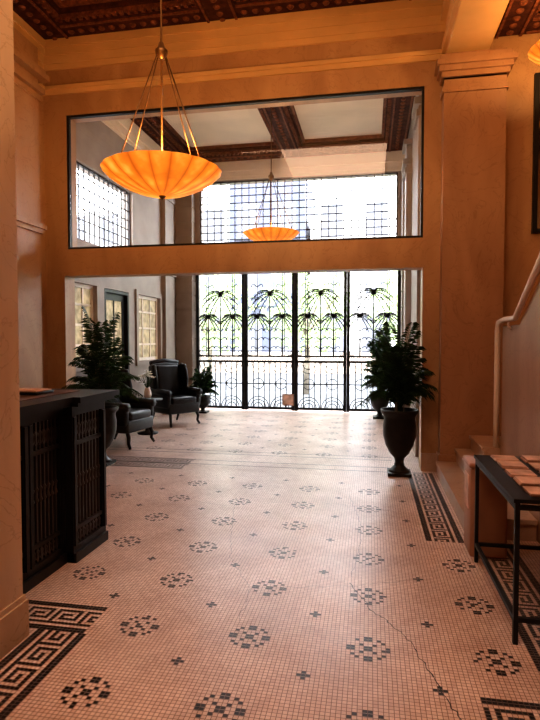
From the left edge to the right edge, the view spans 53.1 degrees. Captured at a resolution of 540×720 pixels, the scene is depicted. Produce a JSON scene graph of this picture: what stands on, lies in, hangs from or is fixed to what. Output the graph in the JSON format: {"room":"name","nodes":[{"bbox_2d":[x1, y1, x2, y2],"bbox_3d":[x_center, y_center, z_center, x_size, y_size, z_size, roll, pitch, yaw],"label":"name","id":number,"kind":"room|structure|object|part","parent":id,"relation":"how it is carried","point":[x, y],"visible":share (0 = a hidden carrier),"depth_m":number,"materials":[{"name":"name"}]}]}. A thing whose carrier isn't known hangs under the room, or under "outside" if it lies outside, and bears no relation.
{"room":"hotel lobby","nodes":[
{"label":"hotel lobby","id":0,"kind":"room"},
{"bbox_2d":[38,83,176,416],"bbox_3d":[-3.602,-1.507,5.345,0.250,5.820,15.300,0,2,10],"label":"wall","id":1,"kind":"structure","parent":0,"point":[95,141],"depth_m":9.40,"materials":[{"name":"white paint"}]},
{"bbox_2d":[13,27,49,387],"bbox_3d":[-3.125,-1.344,6.636,0.220,5.400,1.200,0,2,10],"label":"pillar","id":2,"kind":"structure","parent":1,"relation":"attached to","point":[27,71],"depth_m":6.85,"materials":[{"name":"beige stone"}]},
{"bbox_2d":[75,278,100,372],"bbox_3d":[-2.955,-0.547,8.364,0.135,1.460,1.080,0,2,10],"label":"window","id":3,"kind":"structure","parent":1,"relation":"in","point":[83,293],"depth_m":8.50,"materials":[{"name":"beige glass"}]},
{"bbox_2d":[76,161,130,245],"bbox_3d":[-2.874,-2.480,8.965,0.050,1.200,2.450,0,2,10],"label":"window","id":4,"kind":"structure","parent":1,"relation":"in","point":[78,164],"depth_m":9.19,"materials":[{"name":"black metal"}]},
{"bbox_2d":[104,288,128,369],"bbox_3d":[-2.753,0.013,9.599,0.110,2.470,0.920,0,2,10],"label":"door","id":5,"kind":"structure","parent":1,"relation":"in","point":[115,301],"depth_m":9.80,"materials":[{"name":"brown wood"}]},
{"bbox_2d":[135,289,162,365],"bbox_3d":[-2.481,-0.640,10.919,0.135,1.460,1.280,0,2,10],"label":"window","id":6,"kind":"structure","parent":1,"relation":"in","point":[146,335],"depth_m":10.97,"materials":[{"name":"glass"}]},
{"bbox_2d":[161,198,176,414],"bbox_3d":[-2.185,-1.383,11.794,0.190,5.100,0.700,0,2,10],"label":"pilaster","id":7,"kind":"object","parent":1,"relation":"attached to","point":[167,205],"visible":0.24,"depth_m":11.66,"materials":[{"name":"white paint"}]},
{"bbox_2d":[13,0,445,95],"bbox_3d":[-1.399,-3.748,2.056,5.250,0.700,9.800,0,2,10],"label":"trim","id":8,"kind":"structure","parent":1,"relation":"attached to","point":[399,17],"depth_m":6.76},
{"bbox_2d":[0,408,539,719],"bbox_3d":[0.235,1.507,4.617,8.100,0.150,15.550,0,2,10],"label":"floor","id":9,"kind":"structure","parent":0,"point":[142,676],"depth_m":3.40,"materials":[{"name":"tile"}]},
{"bbox_2d":[0,0,22,610],"bbox_3d":[-1.935,-1.287,2.078,0.920,5.620,1.670,0,2,10],"label":"wall pier","id":10,"kind":"object","parent":9,"relation":"on","point":[11,573],"depth_m":2.78,"materials":[{"name":"beige stone"}]},
{"bbox_2d":[0,594,28,659],"bbox_3d":[-1.935,1.406,2.176,0.960,0.230,1.710,0,2,10],"label":"baseboard","id":11,"kind":"structure","parent":10,"relation":"attached to","point":[14,618],"depth_m":2.81,"materials":[{"name":"beige stone"}]},
{"bbox_2d":[20,388,119,593],"bbox_3d":[-2.189,0.858,3.837,1.710,1.204,1.440,0,2,10],"label":"reception desk","id":12,"kind":"object","parent":9,"relation":"on","point":[63,431],"visible":0.82,"depth_m":3.83,"materials":[{"name":"brown wood"}]},
{"bbox_2d":[19,388,53,394],"bbox_3d":[-1.802,0.233,4.006,0.300,0.031,0.220,0,2,10],"label":"guest ledger","id":13,"kind":"object","parent":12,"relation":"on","point":[22,391],"visible":0.63,"depth_m":3.93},
{"bbox_2d":[61,306,145,466],"bbox_3d":[-2.131,0.328,6.945,1.100,2.036,1.144,0,2,10],"label":"potted palm","id":14,"kind":"object","parent":9,"relation":"on","point":[105,375],"visible":0.62,"depth_m":6.84,"materials":[{"name":"plant"}]},
{"bbox_2d":[87,366,156,449],"bbox_3d":[-2.269,0.674,8.281,0.829,1.245,0.810,1,2,20],"label":"wingback armchair","id":15,"kind":"object","parent":9,"relation":"on","point":[136,416],"visible":0.35,"depth_m":8.18,"materials":[{"name":"leather"}]},
{"bbox_2d":[137,397,162,434],"bbox_3d":[-2.096,0.961,9.258,0.520,0.600,0.520,0,2,10],"label":"side table","id":16,"kind":"object","parent":9,"relation":"on","point":[147,431],"visible":0.42,"depth_m":9.20,"materials":[{"name":"brown wood"}]},
{"bbox_2d":[137,370,155,397],"bbox_3d":[-2.123,0.417,9.234,0.326,0.490,0.384,-1,3,-34],"label":"flower vase","id":17,"kind":"object","parent":16,"relation":"on","point":[147,392],"visible":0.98,"depth_m":9.20,"materials":[{"name":"white ceramic"}]},
{"bbox_2d":[148,358,202,427],"bbox_3d":[-1.829,0.599,10.332,0.810,1.245,0.829,-2,3,-44],"label":"wingback armchair","id":18,"kind":"object","parent":9,"relation":"on","point":[170,383],"visible":0.89,"depth_m":10.31,"materials":[{"name":"leather"}]},
{"bbox_2d":[189,365,218,413],"bbox_3d":[-1.469,0.637,11.888,0.780,1.056,0.794,0,2,10],"label":"potted palm","id":19,"kind":"object","parent":9,"relation":"on","point":[203,381],"visible":0.78,"depth_m":11.81,"materials":[{"name":"plant"}]},
{"bbox_2d":[198,501,461,719],"bbox_3d":[-0.061,1.451,4.041,2.420,0.001,3.387,0,2,10],"label":"floor crack","id":20,"kind":"object","parent":9,"relation":"on","point":[198,501],"depth_m":3.19,"materials":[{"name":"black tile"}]},
{"bbox_2d":[360,326,389,418],"bbox_3d":[2.251,0.235,11.071,0.796,1.920,0.796,0,2,10],"label":"potted palm","id":21,"kind":"object","parent":9,"relation":"on","point":[375,354],"visible":0.33,"depth_m":10.95,"materials":[{"name":"plant"}]},
{"bbox_2d":[357,321,438,477],"bbox_3d":[1.518,0.454,6.418,0.931,1.822,0.954,0,2,10],"label":"potted palm","id":22,"kind":"object","parent":9,"relation":"on","point":[401,377],"visible":1,"depth_m":6.29,"materials":[{"name":"plant"}]},
{"bbox_2d":[463,455,507,558],"bbox_3d":[1.620,1.097,4.065,0.285,0.700,0.285,0,2,10],"label":"pedestal","id":23,"kind":"object","parent":9,"relation":"on","point":[492,504],"visible":0.56,"depth_m":3.94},
{"bbox_2d":[436,435,537,541],"bbox_3d":[2.034,1.159,5.314,0.540,0.495,2.040,0,2,10],"label":"marble steps","id":24,"kind":"structure","parent":9,"relation":"on","point":[451,475],"depth_m":5.41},
{"bbox_2d":[486,436,500,454],"bbox_3d":[2.960,0.032,3.630,1.880,2.870,4.930,0,2,10],"label":"marble staircase","id":25,"kind":"object","parent":9,"relation":"on","point":[490,438],"visible":0.06,"depth_m":5.95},
{"bbox_2d":[493,253,539,446],"bbox_3d":[1.913,-0.251,3.201,0.078,2.467,4.807,0,2,10],"label":"stair handrail","id":26,"kind":"object","parent":25,"relation":"on","point":[536,269],"visible":1,"depth_m":5.52,"materials":[{"name":"white paint"}]},
{"bbox_2d":[474,455,539,644],"bbox_3d":[1.619,1.092,3.317,0.510,0.775,1.110,0,2,10],"label":"console table","id":27,"kind":"object","parent":9,"relation":"on","point":[513,493],"visible":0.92,"depth_m":3.07,"materials":[{"name":"black metal"}]},
{"bbox_2d":[490,455,539,496],"bbox_3d":[1.638,0.693,3.294,0.362,0.022,0.990,0,2,10],"label":"magazine stack","id":28,"kind":"object","parent":27,"relation":"on","point":[520,473],"visible":1,"depth_m":3.37,"materials":[{"name":"paper"}]},
{"bbox_2d":[43,32,539,469],"bbox_3d":[0.672,-1.563,6.866,7.600,5.820,0.250,0,2,10],"label":"wall","id":29,"kind":"structure","parent":0,"point":[521,247],"depth_m":6.78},
{"bbox_2d":[66,86,424,248],"bbox_3d":[-0.450,-2.397,6.957,4.690,1.800,0.060,0,2,10],"label":"window","id":30,"kind":"structure","parent":29,"relation":"in","point":[410,89],"depth_m":6.91,"materials":[{"name":"black metal"}]},
{"bbox_2d":[101,119,404,180],"bbox_3d":[-0.073,-4.173,9.554,5.120,0.400,4.950,0,2,10],"label":"trim","id":31,"kind":"structure","parent":29,"relation":"attached to","point":[387,161],"depth_m":11.73,"materials":[{"name":"white paint"}]},
{"bbox_2d":[421,453,435,471],"bbox_3d":[-0.533,1.232,7.049,5.200,0.220,0.030,0,2,10],"label":"baseboard","id":32,"kind":"structure","parent":29,"relation":"attached to","point":[428,460],"depth_m":6.58,"materials":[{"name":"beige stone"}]},
{"bbox_2d":[434,48,517,472],"bbox_3d":[2.353,-1.081,6.297,0.860,4.900,0.290,0,2,10],"label":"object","id":33,"kind":"structure","parent":29,"relation":"attached to","point":[473,96],"depth_m":6.24,"materials":[{"name":"beige stone"}]},
{"bbox_2d":[194,150,401,373],"bbox_3d":[0.528,-1.758,12.203,5.370,5.820,0.300,0,2,10],"label":"wall","id":34,"kind":"structure","parent":0,"point":[197,195],"depth_m":12.18,"materials":[{"name":"white paint"}]},
{"bbox_2d":[175,194,195,385],"bbox_3d":[-1.943,-1.496,12.406,0.400,5.280,0.220,0,2,10],"label":"jamb","id":35,"kind":"object","parent":34,"relation":"attached to","point":[185,206],"depth_m":12.31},
{"bbox_2d":[196,271,400,411],"bbox_3d":[0.555,-0.491,12.037,4.594,3.260,0.082,0,2,10],"label":"iron gate","id":36,"kind":"object","parent":34,"relation":"attached to","point":[346,356],"visible":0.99,"depth_m":12.06,"materials":[{"name":"black metal"}]},
{"bbox_2d":[282,394,293,405],"bbox_3d":[0.407,0.889,12.060,0.260,0.260,0.065,0,2,10],"label":"notice sign","id":37,"kind":"object","parent":36,"relation":"attached to","point":[287,399],"visible":1,"depth_m":12.03,"materials":[{"name":"paper"}]},
{"bbox_2d":[200,172,397,242],"bbox_3d":[0.573,-3.143,12.037,4.420,1.800,0.050,0,2,10],"label":"window","id":38,"kind":"structure","parent":34,"relation":"in","point":[374,174],"depth_m":11.98,"materials":[{"name":"black metal"}]},
{"bbox_2d":[163,0,539,146],"bbox_3d":[0.235,-4.122,4.410,8.100,0.925,15.550,0,2,10],"label":"ceiling","id":39,"kind":"structure","parent":0,"point":[520,17],"depth_m":10.33,"materials":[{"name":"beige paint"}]},
{"bbox_2d":[100,0,221,199],"bbox_3d":[-0.849,-2.819,4.206,0.927,3.114,0.934,0,2,10],"label":"pendant lamp","id":40,"kind":"object","parent":39,"relation":"hanging from","point":[160,174],"visible":1,"depth_m":4.04,"materials":[{"name":"brown glass"}]},
{"bbox_3d":[-0.849,-1.393,4.259,0.927,0.202,0.934,0,2,10],"label":"lamp shade","id":41,"kind":"part","parent":40,"relation":"part of","materials":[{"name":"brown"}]},
{"bbox_2d":[13,0,411,39],"bbox_3d":[-1.385,-4.187,2.088,5.240,0.225,9.680,0,2,10],"label":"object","id":42,"kind":"structure","parent":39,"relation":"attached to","point":[51,19],"depth_m":6.67,"materials":[{"name":"brown wood"}]},
{"bbox_2d":[243,107,298,240],"bbox_3d":[0.020,-3.211,8.885,0.927,2.674,0.934,0,2,10],"label":"pendant lamp","id":43,"kind":"object","parent":39,"relation":"hanging from","point":[260,233],"visible":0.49,"depth_m":8.69,"materials":[{"name":"brown glass"}]},
{"bbox_3d":[0.020,-2.005,8.930,0.927,0.202,0.934,0,2,10],"label":"lamp shade","id":44,"kind":"part","parent":43,"relation":"part of","materials":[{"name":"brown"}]},
{"bbox_2d":[130,96,415,161],"bbox_3d":[-0.078,-4.459,9.519,5.100,0.225,4.820,0,2,10],"label":"ceiling beams","id":45,"kind":"structure","parent":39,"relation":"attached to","point":[288,139],"depth_m":11.12,"materials":[{"name":"brown wood"}]},
{"bbox_2d":[441,0,508,53],"bbox_3d":[1.393,-3.819,1.535,0.550,0.920,9.800,0,2,10],"label":"beam","id":46,"kind":"structure","parent":39,"relation":"attached to","point":[471,25],"depth_m":5.70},
{"bbox_2d":[408,120,415,407],"bbox_3d":[2.567,-1.647,9.157,0.250,5.820,4.950,0,2,10],"label":"wall","id":47,"kind":"structure","parent":0,"point":[412,133],"depth_m":9.38,"materials":[{"name":"beige paint"}]},
{"bbox_2d":[401,173,404,406],"bbox_3d":[2.801,-1.456,11.334,0.080,5.280,0.400,0,2,10],"label":"trim","id":48,"kind":"structure","parent":47,"relation":"attached to","point":[403,182],"depth_m":11.15,"materials":[{"name":"beige paint"}]},
{"bbox_2d":[401,138,412,407],"bbox_3d":[2.511,-1.362,9.992,0.160,5.190,0.570,0,2,10],"label":"trim","id":49,"kind":"structure","parent":47,"relation":"attached to","point":[406,168],"depth_m":9.75,"materials":[{"name":"grey stone"}]},
{"bbox_2d":[411,95,421,456],"bbox_3d":[2.055,-1.272,7.536,0.160,5.190,0.570,0,2,10],"label":"trim","id":50,"kind":"structure","parent":47,"relation":"attached to","point":[416,110],"depth_m":7.35,"materials":[{"name":"grey stone"}]},
{"bbox_2d":[501,280,539,543],"bbox_3d":[1.978,0.046,3.105,0.120,2.880,4.820,0,2,10],"label":"wall","id":51,"kind":"structure","parent":0,"point":[520,404],"depth_m":4.72,"materials":[{"name":"beige stone"}]},
{"bbox_2d":[531,73,539,233],"bbox_3d":[3.589,-2.377,6.141,1.110,1.820,0.048,0,2,10],"label":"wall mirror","id":52,"kind":"object","parent":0,"point":[535,224],"depth_m":6.22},
{"bbox_3d":[2.559,-3.901,1.316,1.900,0.100,9.800,0,2,10],"label":"ceiling","id":53,"kind":"structure","parent":0,"visible":0},
{"bbox_2d":[528,38,539,65],"bbox_3d":[2.867,-3.424,5.195,0.683,1.138,0.688,0,2,10],"label":"pendant lamp","id":54,"kind":"object","parent":53,"relation":"hanging from","point":[534,52],"visible":1,"depth_m":5.26,"materials":[{"name":"brown glass"}]},
{"label":"outside","id":55,"kind":"structure","parent":0,"visible":0},
{"bbox_2d":[201,372,394,408],"bbox_3d":[-1.454,1.046,19.645,70.000,0.270,30.000,0,2,10],"label":"ground","id":56,"kind":"structure","parent":55,"point":[228,375],"depth_m":18.85,"materials":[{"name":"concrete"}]},
{"bbox_2d":[77,205,229,351],"bbox_3d":[-12.322,-4.517,37.638,22.000,9.530,8.200,0,2,10],"label":"building","id":57,"kind":"structure","parent":56,"relation":"on","point":[210,208],"depth_m":32.02,"materials":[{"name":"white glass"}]},
{"bbox_2d":[201,274,255,392],"bbox_3d":[-1.889,-0.962,16.604,3.043,4.013,3.100,0,2,10],"label":"street tree","id":58,"kind":"object","parent":56,"relation":"on","point":[219,279],"visible":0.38,"depth_m":16.43,"materials":[{"name":"green plant"}]},
{"bbox_2d":[229,181,318,351],"bbox_3d":[0.524,-5.042,34.218,4.300,10.830,8.200,0,2,10],"label":"building","id":59,"kind":"structure","parent":56,"relation":"on","point":[263,279],"depth_m":30.39,"materials":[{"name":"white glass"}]},
{"bbox_2d":[201,352,374,373],"bbox_3d":[1.889,0.183,26.677,18.000,1.120,0.300,0,2,10],"label":"wall","id":60,"kind":"structure","parent":56,"relation":"on","point":[283,365],"depth_m":26.73,"materials":[{"name":"grey stone"}]},
{"bbox_2d":[256,272,354,394],"bbox_3d":[1.083,-0.971,16.229,2.997,4.058,3.021,0,2,10],"label":"street tree","id":61,"kind":"object","parent":56,"relation":"on","point":[317,283],"visible":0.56,"depth_m":15.98,"materials":[{"name":"green plant"}]},
{"bbox_2d":[310,201,397,352],"bbox_3d":[11.571,-4.255,33.216,17.400,9.330,8.200,0,2,10],"label":"building","id":62,"kind":"structure","parent":56,"relation":"on","point":[370,277],"depth_m":30.46,"materials":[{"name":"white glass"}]},
{"bbox_2d":[366,271,397,343],"bbox_3d":[4.179,-0.893,15.494,2.828,3.957,2.854,0,2,10],"label":"street tree","id":63,"kind":"object","parent":56,"relation":"on","point":[395,286],"visible":0.1,"depth_m":15.34,"materials":[{"name":"green plant"}]}
]}

